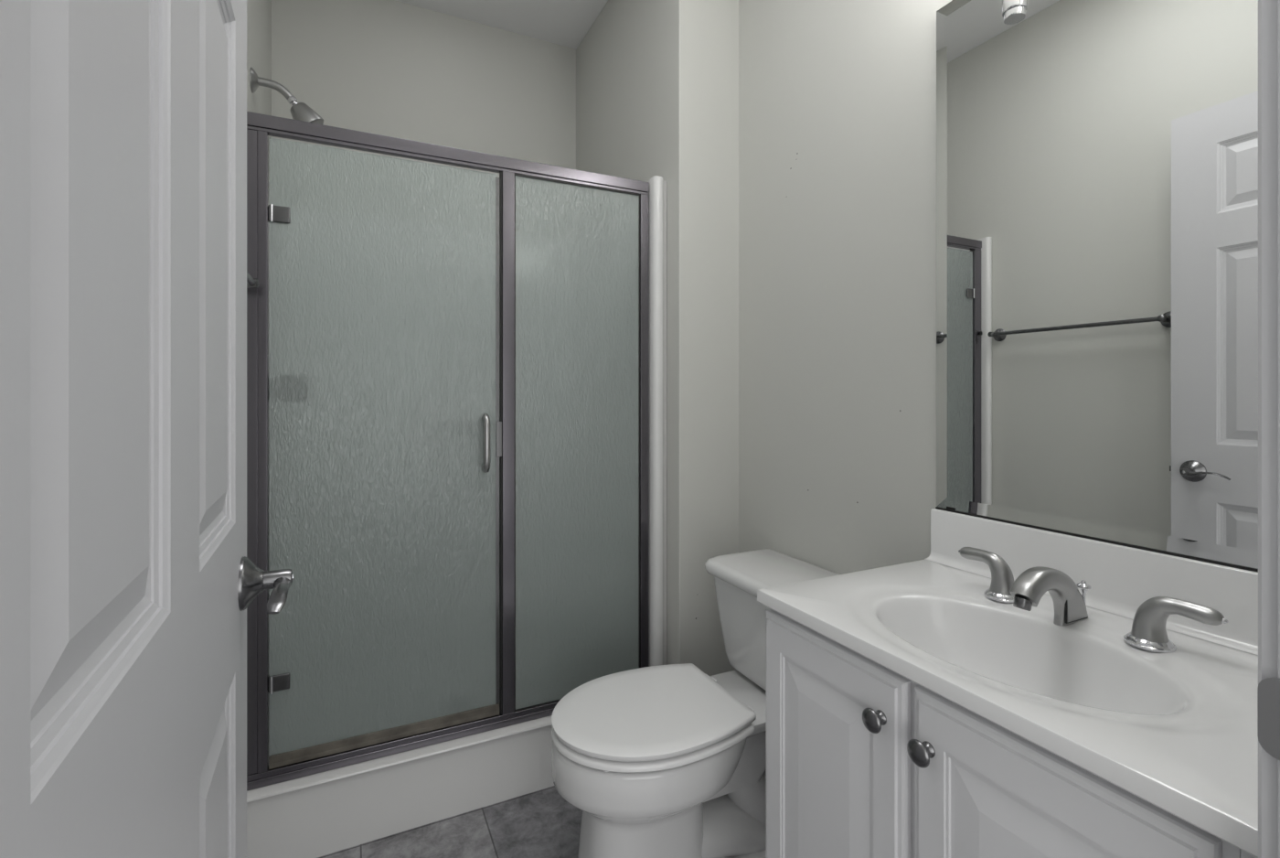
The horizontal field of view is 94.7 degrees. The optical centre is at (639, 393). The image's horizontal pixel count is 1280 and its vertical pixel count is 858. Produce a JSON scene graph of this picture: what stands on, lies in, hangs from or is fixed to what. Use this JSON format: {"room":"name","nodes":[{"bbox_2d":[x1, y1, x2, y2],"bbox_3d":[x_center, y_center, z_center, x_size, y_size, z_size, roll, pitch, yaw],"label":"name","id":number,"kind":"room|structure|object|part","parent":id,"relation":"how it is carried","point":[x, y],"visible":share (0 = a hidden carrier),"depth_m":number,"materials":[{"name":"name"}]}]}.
{"room":"bathroom","nodes":[
{"label":"bathroom","id":0,"kind":"room"},
{"bbox_2d":[246,0,271,138],"bbox_3d":[-0.924,-0.220,1.145,0.120,2.720,2.490,0,0,-26],"label":"wall","id":1,"kind":"structure","parent":0,"point":[259,12],"depth_m":1.91,"materials":[{"name":"grey paint"}]},
{"bbox_2d":[246,271,258,287],"bbox_3d":[-0.793,-0.258,1.095,0.072,0.056,0.656,0,0,-26],"label":"towel bar","id":2,"kind":"object","parent":1,"relation":"attached to","point":[251,282],"visible":0.19,"depth_m":1.36,"materials":[{"name":"silver metal"}]},
{"bbox_3d":[-0.925,-0.258,1.365,0.072,0.056,0.056,0,0,-26],"label":"post","id":3,"kind":"part","parent":2,"relation":"part of","materials":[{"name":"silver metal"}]},
{"bbox_2d":[249,67,324,124],"bbox_3d":[-1.067,-0.881,1.790,0.191,0.166,0.083,0,0,-26],"label":"sprayer","id":4,"kind":"object","parent":1,"relation":"attached to","point":[299,111],"visible":0.88,"depth_m":1.78,"materials":[{"name":"silver metal"}]},
{"bbox_3d":[-1.099,-0.915,1.775,0.103,0.054,0.023,0,0,-26],"label":"arm","id":5,"kind":"part","parent":4,"relation":"part of","materials":[{"name":"silver metal"}]},
{"bbox_2d":[271,0,575,177],"bbox_3d":[-0.856,-0.220,2.498,1.191,2.720,0.120,0,0,-26],"label":"wall","id":6,"kind":"structure","parent":0,"point":[388,68],"depth_m":2.42,"materials":[{"name":"grey paint"}]},
{"bbox_2d":[395,0,607,49],"bbox_3d":[0.040,-1.630,0.715,3.100,0.100,4.250,0,0,-26],"label":"ceiling","id":7,"kind":"structure","parent":0,"point":[566,23],"depth_m":2.45,"materials":[{"name":"white paint"}]},
{"bbox_2d":[316,770,765,857],"bbox_3d":[0.040,1.190,0.715,3.100,0.100,4.250,0,0,-26],"label":"floor","id":8,"kind":"structure","parent":0,"point":[541,823],"depth_m":1.52,"materials":[{"name":"tile"}]},
{"bbox_2d":[246,175,666,857],"bbox_3d":[-0.629,0.224,2.035,1.187,1.833,0.906,0,0,-26],"label":"shower stall","id":9,"kind":"object","parent":8,"relation":"on","point":[326,812],"visible":0.13,"depth_m":1.60,"materials":[{"name":"white"}]},
{"bbox_2d":[246,111,649,789],"bbox_3d":[-0.466,0.137,1.667,1.090,1.634,0.096,0,0,-26],"label":"shower enclosure","id":10,"kind":"object","parent":9,"relation":"on","point":[447,367],"visible":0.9,"depth_m":1.61,"materials":[{"name":"glass"}]},
{"bbox_3d":[-0.935,0.141,1.440,0.047,1.559,0.028,0,0,-26],"label":"post","id":11,"kind":"part","parent":10,"relation":"part of","materials":[{"name":"silver metal"}]},
{"bbox_3d":[-0.660,0.131,1.573,0.558,1.519,0.006,0,0,-26],"label":"glass door","id":12,"kind":"part","parent":10,"relation":"part of","materials":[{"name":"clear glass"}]},
{"bbox_3d":[-0.468,0.938,1.670,1.090,0.034,0.036,0,0,-26],"label":"rail","id":13,"kind":"part","parent":10,"relation":"part of","materials":[{"name":"silver metal"}]},
{"bbox_3d":[-0.467,-0.659,1.669,1.090,0.041,0.030,0,0,-26],"label":"header rail","id":14,"kind":"part","parent":10,"relation":"part of","materials":[{"name":"silver metal"}]},
{"bbox_3d":[-0.433,0.139,1.657,0.018,0.167,0.048,0,0,-26],"label":"handle","id":15,"kind":"part","parent":10,"relation":"part of","materials":[{"name":"silver metal"}]},
{"bbox_3d":[-0.384,0.141,1.710,0.035,1.559,0.030,0,0,-26],"label":"post","id":16,"kind":"part","parent":10,"relation":"part of","materials":[{"name":"silver metal"}]},
{"bbox_3d":[-0.184,0.142,1.802,0.398,1.551,0.005,0,0,-26],"label":"fixed pane","id":17,"kind":"part","parent":10,"relation":"part of","materials":[{"name":"grey glass"}]},
{"bbox_3d":[0.010,0.141,1.902,0.028,1.559,0.027,0,0,-26],"label":"post","id":18,"kind":"part","parent":10,"relation":"part of","materials":[{"name":"silver metal"}]},
{"bbox_2d":[551,548,839,857],"bbox_3d":[0.149,0.812,1.453,0.748,0.688,0.422,0,0,-26],"label":"toilet","id":19,"kind":"object","parent":8,"relation":"on","point":[661,761],"visible":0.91,"depth_m":1.34,"materials":[{"name":"white ceramic"}]},
{"bbox_3d":[0.018,0.763,1.389,0.458,0.019,0.371,0,0,-26],"label":"seat","id":20,"kind":"part","parent":19,"relation":"part of","materials":[{"name":"white plastic"}]},
{"bbox_3d":[0.009,0.740,1.385,0.436,0.018,0.370,0,0,-26],"label":"lid","id":21,"kind":"part","parent":19,"relation":"part of","materials":[{"name":"white plastic"}]},
{"bbox_3d":[0.376,0.636,1.563,0.223,0.261,0.390,0,0,-26],"label":"tank","id":22,"kind":"part","parent":19,"relation":"part of","materials":[{"name":"white ceramic"}]},
{"bbox_3d":[0.371,0.487,1.561,0.252,0.037,0.422,0,0,-26],"label":"tank lid","id":23,"kind":"part","parent":19,"relation":"part of","materials":[{"name":"white ceramic"}]},
{"bbox_2d":[765,608,1257,857],"bbox_3d":[0.568,0.760,0.879,0.501,0.760,0.656,0,0,-26],"label":"vanity cabinet","id":24,"kind":"object","parent":8,"relation":"on","point":[863,759],"visible":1,"depth_m":0.81,"materials":[{"name":"white paint"}]},
{"bbox_3d":[0.298,0.714,0.942,0.018,0.642,0.304,0,0,-26],"label":"door","id":25,"kind":"part","parent":24,"relation":"part of","materials":[{"name":"white paint"}]},
{"bbox_3d":[0.329,0.457,0.828,0.027,0.033,0.033,0,0,-26],"label":"knob","id":26,"kind":"part","parent":24,"relation":"part of","materials":[{"name":"silver metal"}]},
{"bbox_3d":[0.363,0.461,0.759,0.027,0.033,0.033,0,0,-26],"label":"knob","id":27,"kind":"part","parent":24,"relation":"part of","materials":[{"name":"silver metal"}]},
{"bbox_2d":[757,508,1258,857],"bbox_3d":[0.580,0.383,0.878,0.486,0.265,0.678,0,0,-26],"label":"countertop","id":28,"kind":"structure","parent":24,"relation":"on","point":[1177,730],"depth_m":0.85,"materials":[{"name":"white stone"}]},
{"bbox_2d":[958,546,1014,602],"bbox_3d":[0.623,0.319,1.058,0.057,0.074,0.112,0,0,-26],"label":"tap","id":29,"kind":"object","parent":28,"relation":"on","point":[1002,578],"visible":0.95,"depth_m":1.03,"materials":[{"name":"silver metal"}]},
{"bbox_3d":[0.611,0.294,1.082,0.024,0.023,0.050,0,0,-26],"label":"lever","id":30,"kind":"part","parent":29,"relation":"part of","materials":[{"name":"silver metal"}]},
{"bbox_2d":[1009,565,1091,626],"bbox_3d":[0.643,0.314,0.916,0.183,0.095,0.034,0,0,-26],"label":"faucet","id":31,"kind":"object","parent":28,"relation":"on","point":[1028,589],"visible":1,"depth_m":0.90,"materials":[{"name":"silver metal"}]},
{"bbox_3d":[0.684,0.327,0.925,0.056,0.053,0.004,0,0,-26],"label":"plate","id":32,"kind":"part","parent":31,"relation":"part of","materials":[{"name":"silver metal"}]},
{"bbox_3d":[0.716,0.329,0.952,0.020,0.055,0.020,0,0,-26],"label":"lift knob","id":33,"kind":"part","parent":31,"relation":"part of","materials":[{"name":"silver metal"}]},
{"bbox_2d":[1123,596,1228,652],"bbox_3d":[0.737,0.319,0.815,0.057,0.074,0.112,0,0,-26],"label":"tap","id":34,"kind":"object","parent":28,"relation":"on","point":[1148,632],"visible":1,"depth_m":0.82,"materials":[{"name":"silver metal"}]},
{"bbox_3d":[0.749,0.294,0.790,0.024,0.023,0.050,0,0,-26],"label":"lever","id":35,"kind":"part","parent":34,"relation":"part of","materials":[{"name":"silver metal"}]},
{"bbox_3d":[0.438,0.714,0.655,0.018,0.642,0.309,0,0,-26],"label":"door","id":36,"kind":"part","parent":24,"relation":"part of","materials":[{"name":"white paint"}]},
{"bbox_2d":[576,0,738,675],"bbox_3d":[0.044,-0.220,2.408,0.347,2.720,1.071,0,0,-26],"label":"wall","id":37,"kind":"structure","parent":0,"point":[657,80],"depth_m":1.91,"materials":[{"name":"paint"}]},
{"bbox_2d":[738,0,952,574],"bbox_3d":[0.693,-0.220,1.339,0.120,2.720,1.419,0,0,-26],"label":"wall","id":38,"kind":"structure","parent":0,"point":[837,98],"depth_m":1.55,"materials":[{"name":"paint"}]},
{"bbox_2d":[925,508,1258,654],"bbox_3d":[0.780,0.303,0.975,0.041,0.106,0.678,0,0,-26],"label":"backsplash","id":39,"kind":"structure","parent":38,"relation":"attached to","point":[1121,578],"depth_m":0.97,"materials":[{"name":"white stone"}]},
{"bbox_2d":[935,0,1258,572],"bbox_3d":[0.792,-0.291,0.985,0.010,1.082,0.666,0,0,-26],"label":"mirror","id":40,"kind":"object","parent":38,"relation":"attached to","point":[1097,160],"visible":1,"depth_m":1.00,"materials":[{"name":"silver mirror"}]},
{"bbox_3d":[0.257,-0.220,0.270,3.100,2.720,0.120,0,0,-26],"label":"wall","id":41,"kind":"structure","parent":0,"visible":0},
{"bbox_2d":[0,0,294,857],"bbox_3d":[-0.387,0.115,0.459,0.152,2.026,0.805,0,0,-26],"label":"door","id":42,"kind":"structure","parent":41,"relation":"in","point":[129,581],"depth_m":0.34,"materials":[{"name":"grey paint"}]},
{"bbox_3d":[-0.462,0.247,0.745,0.035,0.027,0.120,0,0,-26],"label":"handle","id":43,"kind":"part","parent":42,"relation":"part of","materials":[{"name":"silver metal"}]},
{"bbox_2d":[1258,0,1277,857],"bbox_3d":[0.508,0.085,0.470,0.054,2.110,0.018,0,0,-26],"label":"trim","id":44,"kind":"structure","parent":41,"relation":"attached to","point":[1267,9],"depth_m":0.46,"materials":[{"name":"white paint"}]},
{"bbox_2d":[1257,677,1279,759],"bbox_3d":[0.491,0.245,0.426,0.003,0.061,0.065,0,0,-26],"label":"strike plate","id":45,"kind":"object","parent":44,"relation":"attached to","point":[1268,689],"visible":1,"depth_m":0.45,"materials":[{"name":"silver metal"}]},
{"bbox_2d":[1277,0,1279,857],"bbox_3d":[0.156,0.106,0.214,0.828,2.068,0.132,0,0,-26],"label":"trim","id":46,"kind":"structure","parent":41,"relation":"attached to","point":[1278,1],"depth_m":0.45,"materials":[{"name":"white paint"}]}
]}

